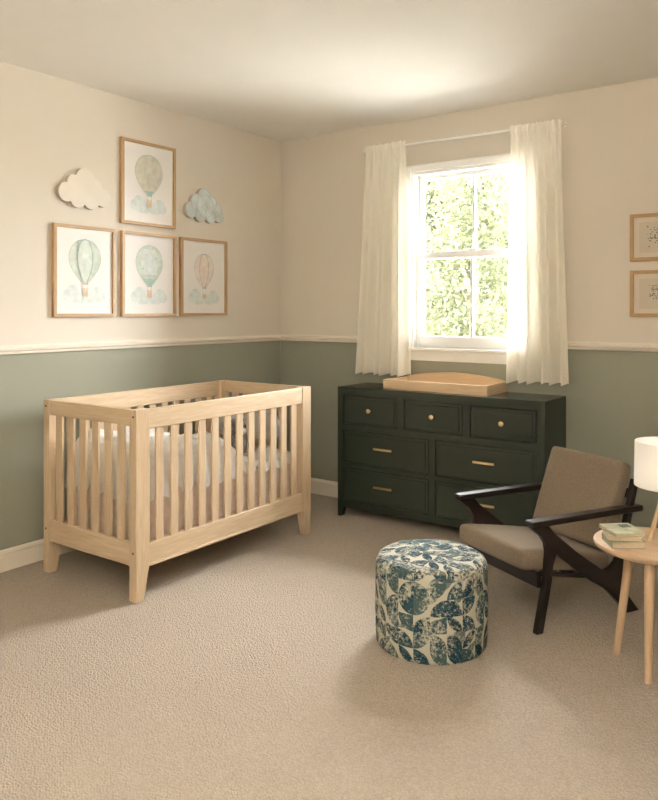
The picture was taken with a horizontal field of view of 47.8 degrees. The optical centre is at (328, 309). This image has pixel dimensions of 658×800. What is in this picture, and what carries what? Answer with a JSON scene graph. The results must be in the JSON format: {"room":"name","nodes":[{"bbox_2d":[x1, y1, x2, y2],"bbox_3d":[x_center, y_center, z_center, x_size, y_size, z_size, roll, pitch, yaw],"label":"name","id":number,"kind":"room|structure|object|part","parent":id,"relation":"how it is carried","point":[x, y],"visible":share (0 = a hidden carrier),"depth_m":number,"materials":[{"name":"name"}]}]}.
{"room":"children's room","nodes":[
{"label":"children's room","id":0,"kind":"room"},
{"bbox_2d":[0,61,280,549],"bbox_3d":[-2.031,0.033,3.539,0.200,2.634,5.800,0,0,36],"label":"wall","id":1,"kind":"structure","parent":0,"point":[52,128],"depth_m":4.31,"materials":[{"name":"paint"}]},
{"bbox_2d":[0,538,75,572],"bbox_3d":[-1.942,1.295,3.475,0.018,0.110,5.400,0,0,36],"label":"baseboard","id":2,"kind":"structure","parent":1,"relation":"attached to","point":[14,557],"depth_m":3.92,"materials":[{"name":"beige paint"}]},
{"bbox_2d":[56,168,110,209],"bbox_3d":[-1.393,-0.690,4.229,0.026,0.229,0.348,0,0,36],"label":"plaque","id":3,"kind":"object","parent":1,"relation":"attached to","point":[81,188],"visible":1,"depth_m":4.21,"materials":[{"name":"beige wood"}]},
{"bbox_2d":[52,223,115,316],"bbox_3d":[-1.391,-0.220,4.234,0.024,0.516,0.412,0,0,36],"label":"picture frame","id":4,"kind":"object","parent":1,"relation":"attached to","point":[83,257],"visible":1,"depth_m":4.22,"materials":[{"name":"white paper"}]},
{"bbox_2d":[0,334,280,354],"bbox_3d":[-1.939,0.208,3.473,0.026,0.046,5.400,0,0,36],"label":"trim","id":5,"kind":"structure","parent":1,"relation":"attached to","point":[59,347],"depth_m":4.47,"materials":[{"name":"beige paint"}]},
{"bbox_2d":[120,136,175,228],"bbox_3d":[-1.118,-0.778,4.612,0.024,0.515,0.428,0,0,36],"label":"picture frame","id":6,"kind":"object","parent":1,"relation":"attached to","point":[147,170],"visible":1,"depth_m":4.60,"materials":[{"name":"brown wood"}]},
{"bbox_2d":[120,230,176,316],"bbox_3d":[-1.116,-0.218,4.615,0.024,0.517,0.428,0,0,36],"label":"picture frame","id":7,"kind":"object","parent":1,"relation":"attached to","point":[148,261],"visible":1,"depth_m":4.60,"materials":[{"name":"white paper"}]},
{"bbox_2d":[179,237,226,315],"bbox_3d":[-0.841,-0.218,4.997,0.024,0.513,0.428,0,0,36],"label":"picture frame","id":8,"kind":"object","parent":1,"relation":"attached to","point":[202,262],"visible":1,"depth_m":4.99,"materials":[{"name":"beige paper"}]},
{"bbox_2d":[183,188,222,223],"bbox_3d":[-0.842,-0.702,4.992,0.027,0.230,0.354,0,0,36],"label":"plaque","id":9,"kind":"object","parent":1,"relation":"attached to","point":[200,206],"visible":1,"depth_m":4.97,"materials":[{"name":"white"}]},
{"bbox_2d":[0,493,657,799],"bbox_3d":[-0.206,1.400,2.222,4.700,0.100,5.800,0,0,36],"label":"floor","id":10,"kind":"structure","parent":0,"point":[252,664],"depth_m":2.67,"materials":[{"name":"carpet"}]},
{"bbox_2d":[44,380,310,602],"bbox_3d":[-0.792,0.906,4.166,0.730,0.888,1.330,0,0,36],"label":"crib","id":11,"kind":"object","parent":10,"relation":"on","point":[110,412],"visible":0.93,"depth_m":3.77,"materials":[{"name":"brown wood"}]},
{"bbox_3d":[-1.433,0.906,3.860,0.050,0.888,0.080,0,0,36],"label":"corner post","id":12,"kind":"part","parent":11,"relation":"part of","materials":[{"name":"brown wood"}]},
{"bbox_3d":[-1.173,1.128,3.640,0.628,0.100,0.024,0,0,36],"label":"rail","id":13,"kind":"part","parent":11,"relation":"part of","materials":[{"name":"brown wood"}]},
{"bbox_3d":[-1.173,0.500,3.640,0.628,0.075,0.024,0,0,36],"label":"rail","id":14,"kind":"part","parent":11,"relation":"part of","materials":[{"name":"brown wood"}]},
{"bbox_3d":[-0.883,0.906,3.463,0.050,0.888,0.080,0,0,36],"label":"corner post","id":15,"kind":"part","parent":11,"relation":"part of","materials":[{"name":"brown wood"}]},
{"bbox_3d":[-1.075,0.510,4.371,0.024,0.093,1.168,0,0,36],"label":"rail","id":16,"kind":"part","parent":11,"relation":"part of","materials":[{"name":"brown wood"}]},
{"bbox_3d":[-0.793,1.109,4.167,0.668,0.018,1.268,0,0,36],"label":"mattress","id":17,"kind":"part","parent":11,"relation":"part of","materials":[{"name":"brown wood"}]},
{"bbox_2d":[66,454,289,539],"bbox_3d":[-0.793,0.974,4.167,0.613,0.251,1.200,0,0,36],"label":"mattress","id":18,"kind":"object","parent":11,"relation":"on","point":[256,473],"visible":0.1,"depth_m":3.79,"materials":[{"name":"white fabric"}]},
{"bbox_2d":[65,426,289,502],"bbox_3d":[-0.789,0.769,4.167,0.648,0.297,1.233,0,0,36],"label":"duvet","id":19,"kind":"object","parent":18,"relation":"on","point":[152,430],"visible":0.38,"depth_m":3.77,"materials":[{"name":"grey fabric"}]},
{"bbox_2d":[222,418,254,452],"bbox_3d":[-0.530,0.713,4.182,0.158,0.221,0.212,0,0,36],"label":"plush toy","id":20,"kind":"object","parent":19,"relation":"on","point":[233,421],"visible":0.22,"depth_m":4.14,"materials":[{"name":"grey fabric"}]},
{"bbox_2d":[219,410,279,438],"bbox_3d":[-0.508,0.686,4.592,0.508,0.158,0.200,0,0,36],"label":"pillow","id":21,"kind":"object","parent":19,"relation":"on","point":[256,413],"visible":0.19,"depth_m":4.45,"materials":[{"name":"grey fabric"}]},
{"bbox_3d":[-0.703,0.906,4.872,0.050,0.888,0.080,0,0,36],"label":"corner post","id":22,"kind":"part","parent":11,"relation":"part of","materials":[{"name":"brown wood"}]},
{"bbox_3d":[-0.511,0.510,3.964,0.024,0.093,1.168,0,0,36],"label":"rail","id":23,"kind":"part","parent":11,"relation":"part of","materials":[{"name":"brown wood"}]},
{"bbox_3d":[-0.511,1.141,3.964,0.024,0.098,1.168,0,0,36],"label":"rail","id":24,"kind":"part","parent":11,"relation":"part of","materials":[{"name":"brown wood"}]},
{"bbox_3d":[-0.413,0.500,4.694,0.628,0.075,0.024,0,0,36],"label":"rail","id":25,"kind":"part","parent":11,"relation":"part of","materials":[{"name":"brown wood"}]},
{"bbox_3d":[-0.153,0.906,4.475,0.050,0.888,0.080,0,0,36],"label":"corner post","id":26,"kind":"part","parent":11,"relation":"part of","materials":[{"name":"brown wood"}]},
{"bbox_2d":[375,539,487,664],"bbox_3d":[0.417,1.171,3.040,0.457,0.359,0.457,0,0,36],"label":"pouf","id":27,"kind":"object","parent":10,"relation":"on","point":[431,596],"visible":1,"depth_m":2.86,"materials":[{"name":"multicoloured fabric"}]},
{"bbox_2d":[338,382,565,527],"bbox_3d":[0.717,0.927,4.615,1.390,0.846,0.383,0,0,36],"label":"dresser","id":28,"kind":"object","parent":10,"relation":"on","point":[402,453],"visible":0.89,"depth_m":4.45,"materials":[{"name":"green paint"}]},
{"bbox_3d":[0.088,1.316,4.890,0.046,0.068,0.040,0,0,36],"label":"leg","id":29,"kind":"part","parent":28,"relation":"part of","materials":[{"name":"green paint"}]},
{"bbox_3d":[0.261,0.647,4.744,0.362,0.141,0.006,0,0,36],"label":"drawer panel","id":30,"kind":"part","parent":28,"relation":"part of","materials":[{"name":"green paint"}]},
{"bbox_3d":[0.269,0.647,4.755,0.399,0.178,0.027,0,0,36],"label":"drawer","id":31,"kind":"part","parent":28,"relation":"part of","materials":[{"name":"green paint"}]},
{"bbox_3d":[0.338,1.123,4.668,0.132,0.013,0.026,0,0,36],"label":"handle","id":32,"kind":"part","parent":28,"relation":"part of","materials":[{"name":"gold metal"}]},
{"bbox_3d":[0.338,0.880,4.668,0.132,0.013,0.026,0,0,36],"label":"handle","id":33,"kind":"part","parent":28,"relation":"part of","materials":[{"name":"gold metal"}]},
{"bbox_3d":[0.350,1.133,4.680,0.582,0.171,0.006,0,0,36],"label":"drawer panel","id":34,"kind":"part","parent":28,"relation":"part of","materials":[{"name":"green paint"}]},
{"bbox_3d":[0.350,0.890,4.680,0.582,0.172,0.006,0,0,36],"label":"drawer panel","id":35,"kind":"part","parent":28,"relation":"part of","materials":[{"name":"green paint"}]},
{"bbox_3d":[0.358,1.133,4.691,0.619,0.208,0.027,0,0,36],"label":"drawer","id":36,"kind":"part","parent":28,"relation":"part of","materials":[{"name":"green paint"}]},
{"bbox_3d":[0.358,0.890,4.691,0.619,0.209,0.027,0,0,36],"label":"drawer","id":37,"kind":"part","parent":28,"relation":"part of","materials":[{"name":"green paint"}]},
{"bbox_3d":[0.625,0.647,4.481,0.352,0.141,0.006,0,0,36],"label":"drawer panel","id":38,"kind":"part","parent":28,"relation":"part of","materials":[{"name":"green paint"}]},
{"bbox_3d":[0.633,0.647,4.492,0.389,0.178,0.027,0,0,36],"label":"drawer","id":39,"kind":"part","parent":28,"relation":"part of","materials":[{"name":"green paint"}]},
{"bbox_2d":[383,372,507,395],"bbox_3d":[0.726,0.454,4.676,0.712,0.100,0.306,0,0,36],"label":"tray","id":40,"kind":"object","parent":28,"relation":"on","point":[439,382],"visible":0.97,"depth_m":4.65,"materials":[{"name":"brown wood"}]},
{"bbox_3d":[0.443,0.474,4.880,0.014,0.060,0.278,0,0,36],"label":"panel","id":41,"kind":"part","parent":40,"relation":"part of","materials":[{"name":"brown wood"}]},
{"bbox_3d":[0.640,0.474,4.558,0.712,0.060,0.014,0,0,36],"label":"panel","id":42,"kind":"part","parent":40,"relation":"part of","materials":[{"name":"brown wood"}]},
{"bbox_3d":[0.811,0.454,4.795,0.712,0.100,0.014,0,0,36],"label":"panel","id":43,"kind":"part","parent":40,"relation":"part of","materials":[{"name":"brown wood"}]},
{"bbox_3d":[1.009,0.474,4.472,0.014,0.060,0.278,0,0,36],"label":"panel","id":44,"kind":"part","parent":40,"relation":"part of","materials":[{"name":"brown wood"}]},
{"bbox_3d":[0.889,0.880,4.271,0.132,0.013,0.026,0,0,36],"label":"handle","id":45,"kind":"part","parent":28,"relation":"part of","materials":[{"name":"gold metal"}]},
{"bbox_3d":[0.893,1.133,4.288,0.578,0.171,0.006,0,0,36],"label":"drawer panel","id":46,"kind":"part","parent":28,"relation":"part of","materials":[{"name":"green paint"}]},
{"bbox_3d":[0.893,0.890,4.288,0.578,0.172,0.006,0,0,36],"label":"drawer panel","id":47,"kind":"part","parent":28,"relation":"part of","materials":[{"name":"green paint"}]},
{"bbox_3d":[0.901,1.133,4.299,0.615,0.208,0.027,0,0,36],"label":"drawer","id":48,"kind":"part","parent":28,"relation":"part of","materials":[{"name":"green paint"}]},
{"bbox_3d":[0.901,0.890,4.299,0.615,0.209,0.027,0,0,36],"label":"drawer","id":49,"kind":"part","parent":28,"relation":"part of","materials":[{"name":"green paint"}]},
{"bbox_3d":[0.889,1.123,4.271,0.132,0.013,0.026,0,0,36],"label":"handle","id":50,"kind":"part","parent":28,"relation":"part of","materials":[{"name":"gold metal"}]},
{"bbox_3d":[0.985,0.647,4.222,0.352,0.141,0.006,0,0,36],"label":"drawer panel","id":51,"kind":"part","parent":28,"relation":"part of","materials":[{"name":"green paint"}]},
{"bbox_3d":[0.993,0.647,4.233,0.389,0.178,0.027,0,0,36],"label":"drawer","id":52,"kind":"part","parent":28,"relation":"part of","materials":[{"name":"green paint"}]},
{"bbox_2d":[454,446,642,634],"bbox_3d":[0.997,1.018,3.442,0.655,0.664,0.554,0,0,-26],"label":"armchair","id":53,"kind":"object","parent":10,"relation":"on","point":[580,492],"visible":0.94,"depth_m":3.34,"materials":[{"name":"beige fabric"}]},
{"bbox_3d":[0.894,0.889,3.672,0.638,0.027,0.050,0,0,-26],"label":"armrest","id":54,"kind":"part","parent":53,"relation":"part of","materials":[{"name":"brown wood"}]},
{"bbox_3d":[0.778,1.134,3.335,0.026,0.070,0.478,0,0,-26],"label":"rail","id":55,"kind":"part","parent":53,"relation":"part of","materials":[{"name":"brown wood"}]},
{"bbox_3d":[0.890,1.055,3.668,0.620,0.589,0.030,0,0,-26],"label":"frame","id":56,"kind":"part","parent":53,"relation":"part of","materials":[{"name":"brown wood"}]},
{"bbox_2d":[459,524,608,569],"bbox_3d":[0.932,1.083,3.410,0.514,0.166,0.462,0,0,-26],"label":"seat cushion","id":57,"kind":"object","parent":53,"relation":"on","point":[503,547],"depth_m":3.31,"materials":[{"name":"beige fabric"}]},
{"bbox_3d":[1.079,1.153,3.230,0.422,0.097,0.018,0,0,-26],"label":"rail","id":58,"kind":"part","parent":53,"relation":"part of","materials":[{"name":"brown wood"}]},
{"bbox_2d":[533,446,630,549],"bbox_3d":[1.191,0.883,3.537,0.198,0.396,0.464,0,0,-26],"label":"cushion","id":59,"kind":"object","parent":53,"relation":"on","point":[573,480],"depth_m":3.47,"materials":[{"name":"beige fabric"}]},
{"bbox_3d":[1.109,1.055,3.219,0.620,0.589,0.030,0,0,-26],"label":"frame","id":60,"kind":"part","parent":53,"relation":"part of","materials":[{"name":"brown wood"}]},
{"bbox_3d":[1.115,0.889,3.219,0.638,0.027,0.050,0,0,-26],"label":"armrest","id":61,"kind":"part","parent":53,"relation":"part of","materials":[{"name":"brown wood"}]},
{"bbox_2d":[593,527,657,684],"bbox_3d":[1.238,1.121,2.849,0.424,0.462,0.424,0,0,36],"label":"side table","id":62,"kind":"object","parent":10,"relation":"on","point":[648,556],"visible":0.68,"depth_m":2.74,"materials":[{"name":"brown wood"}]},
{"bbox_3d":[1.156,1.133,2.905,0.085,0.438,0.038,0,0,36],"label":"leg","id":63,"kind":"part","parent":62,"relation":"part of","materials":[{"name":"brown wood"}]},
{"bbox_2d":[602,532,645,548],"bbox_3d":[1.120,0.876,2.827,0.125,0.027,0.120,0,0,2],"label":"book","id":64,"kind":"object","parent":62,"relation":"on","point":[614,544],"visible":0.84,"depth_m":2.77,"materials":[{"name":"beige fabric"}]},
{"bbox_2d":[602,529,642,541],"bbox_3d":[1.118,0.854,2.833,0.125,0.017,0.118,0,0,10],"label":"book","id":65,"kind":"object","parent":64,"relation":"on","point":[608,536],"visible":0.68,"depth_m":2.78,"materials":[{"name":"beige paper"}]},
{"bbox_2d":[599,523,646,537],"bbox_3d":[1.118,0.839,2.833,0.120,0.013,0.137,0,0,-6],"label":"book","id":66,"kind":"object","parent":65,"relation":"on","point":[618,530],"visible":1,"depth_m":2.82,"materials":[{"name":"paper"}]},
{"bbox_2d":[617,524,630,527],"bbox_3d":[1.139,0.832,2.866,0.040,0.001,0.040,0,0,-6],"label":"picture","id":67,"kind":"object","parent":66,"relation":"on","point":[618,525],"depth_m":2.86},
{"bbox_2d":[634,437,657,540],"bbox_3d":[1.315,0.700,2.880,0.248,0.378,0.248,0,0,36],"label":"table lamp","id":68,"kind":"object","parent":62,"relation":"on","point":[645,448],"visible":1,"depth_m":2.84,"materials":[{"name":"white fabric"}]},
{"bbox_3d":[1.315,0.597,2.880,0.248,0.172,0.248,0,0,36],"label":"lamp shade","id":69,"kind":"part","parent":68,"relation":"part of","materials":[{"name":"white fabric"}]},
{"bbox_3d":[1.264,0.792,2.862,0.083,0.193,0.019,0,0,-19],"label":"leg","id":70,"kind":"part","parent":68,"relation":"part of","materials":[{"name":"brown wood"}]},
{"bbox_3d":[1.170,1.132,2.725,0.038,0.440,0.108,0,0,32],"label":"leg","id":71,"kind":"part","parent":62,"relation":"part of","materials":[{"name":"brown wood"}]},
{"bbox_2d":[0,0,657,141],"bbox_3d":[-0.206,-1.344,2.222,4.700,0.120,5.800,0,0,36],"label":"ceiling","id":72,"kind":"structure","parent":0,"point":[278,70],"depth_m":3.68,"materials":[{"name":"paint"}]},
{"bbox_2d":[281,77,657,527],"bbox_3d":[1.432,0.033,4.493,4.300,2.634,0.200,0,0,36],"label":"wall","id":73,"kind":"structure","parent":0,"point":[609,140],"depth_m":4.39,"materials":[{"name":"paint"}]},
{"bbox_2d":[281,334,356,342],"bbox_3d":[0.073,0.208,5.334,1.112,0.046,0.026,0,0,36],"label":"trim","id":74,"kind":"structure","parent":73,"relation":"attached to","point":[288,337],"depth_m":5.43,"materials":[{"name":"beige paint"}]},
{"bbox_2d":[311,478,337,497],"bbox_3d":[1.369,1.295,4.405,4.300,0.110,0.018,0,0,36],"label":"baseboard","id":75,"kind":"structure","parent":73,"relation":"attached to","point":[318,486],"depth_m":5.41,"materials":[{"name":"beige paint"}]},
{"bbox_2d":[407,153,517,363],"bbox_3d":[0.927,-0.315,4.805,0.912,1.301,0.205,0,0,36],"label":"window","id":76,"kind":"structure","parent":73,"relation":"in","point":[489,350],"depth_m":4.88,"materials":[{"name":"white paint"}]},
{"bbox_3d":[0.925,-0.068,4.801,0.796,0.636,0.034,0,0,36],"label":"sash","id":77,"kind":"part","parent":76,"relation":"part of","materials":[{"name":"white paint"}]},
{"bbox_3d":[0.891,0.259,4.755,0.912,0.018,0.081,0,0,36],"label":"sill","id":78,"kind":"part","parent":76,"relation":"part of","materials":[{"name":"white paint"}]},
{"bbox_3d":[0.947,-0.622,4.832,0.796,0.563,0.034,0,0,36],"label":"sash","id":79,"kind":"part","parent":76,"relation":"part of","materials":[{"name":"white paint"}]},
{"bbox_2d":[363,120,566,152],"bbox_3d":[0.821,-1.094,4.755,1.378,0.024,0.092,0,0,36],"label":"curtain rod","id":80,"kind":"object","parent":73,"relation":"attached to","point":[561,121],"visible":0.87,"depth_m":4.69,"materials":[{"name":"white paint"}]},
{"bbox_2d":[355,140,410,376],"bbox_3d":[0.358,-0.343,5.038,0.424,1.570,0.104,0,0,36],"label":"curtain","id":81,"kind":"object","parent":80,"relation":"hanging from","point":[383,336],"visible":1,"depth_m":5.02,"materials":[{"name":"beige fabric"}]},
{"bbox_2d":[506,119,568,385],"bbox_3d":[1.237,-0.338,4.407,0.380,1.557,0.101,0,0,33],"label":"curtain","id":82,"kind":"object","parent":80,"relation":"hanging from","point":[536,307],"visible":1,"depth_m":4.41,"materials":[{"name":"beige fabric"}]},
{"bbox_2d":[567,341,657,351],"bbox_3d":[2.179,0.208,3.815,2.296,0.046,0.026,0,0,36],"label":"trim","id":83,"kind":"structure","parent":73,"relation":"attached to","point":[611,346],"depth_m":4.22,"materials":[{"name":"beige paint"}]},
{"bbox_2d":[630,213,657,261],"bbox_3d":[1.846,-0.403,4.059,0.382,0.262,0.020,0,0,36],"label":"picture frame","id":84,"kind":"object","parent":73,"relation":"attached to","point":[643,227],"visible":1,"depth_m":4.13,"materials":[{"name":"brown wood"}]},
{"bbox_2d":[630,270,657,316],"bbox_3d":[1.846,-0.090,4.059,0.382,0.259,0.020,0,0,36],"label":"picture frame","id":85,"kind":"object","parent":73,"relation":"attached to","point":[643,283],"visible":1,"depth_m":4.13,"materials":[{"name":"brown wood"}]},
{"label":"outside","id":86,"kind":"structure","parent":0,"visible":0},
{"label":"ground","id":87,"kind":"structure","parent":86,"visible":0},
{"bbox_2d":[425,172,502,335],"bbox_3d":[1.688,-0.724,13.848,2.873,4.854,3.624,0,0,-23],"label":"tree","id":88,"kind":"object","parent":87,"relation":"on","point":[428,193],"visible":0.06,"depth_m":13.43,"materials":[{"name":"green plant"}]},
{"bbox_2d":[425,172,509,337],"bbox_3d":[1.949,-0.706,10.672,2.905,4.817,2.797,0,0,9],"label":"tree","id":89,"kind":"object","parent":87,"relation":"on","point":[486,227],"visible":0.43,"depth_m":10.38,"materials":[{"name":"green plant"}]},
{"bbox_2d":[463,172,509,337],"bbox_3d":[4.513,-0.834,15.560,3.663,5.073,2.952,0,0,36],"label":"tree","id":90,"kind":"object","parent":87,"relation":"on","point":[507,192],"visible":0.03,"depth_m":15.62,"materials":[{"name":"green plant"}]}
]}

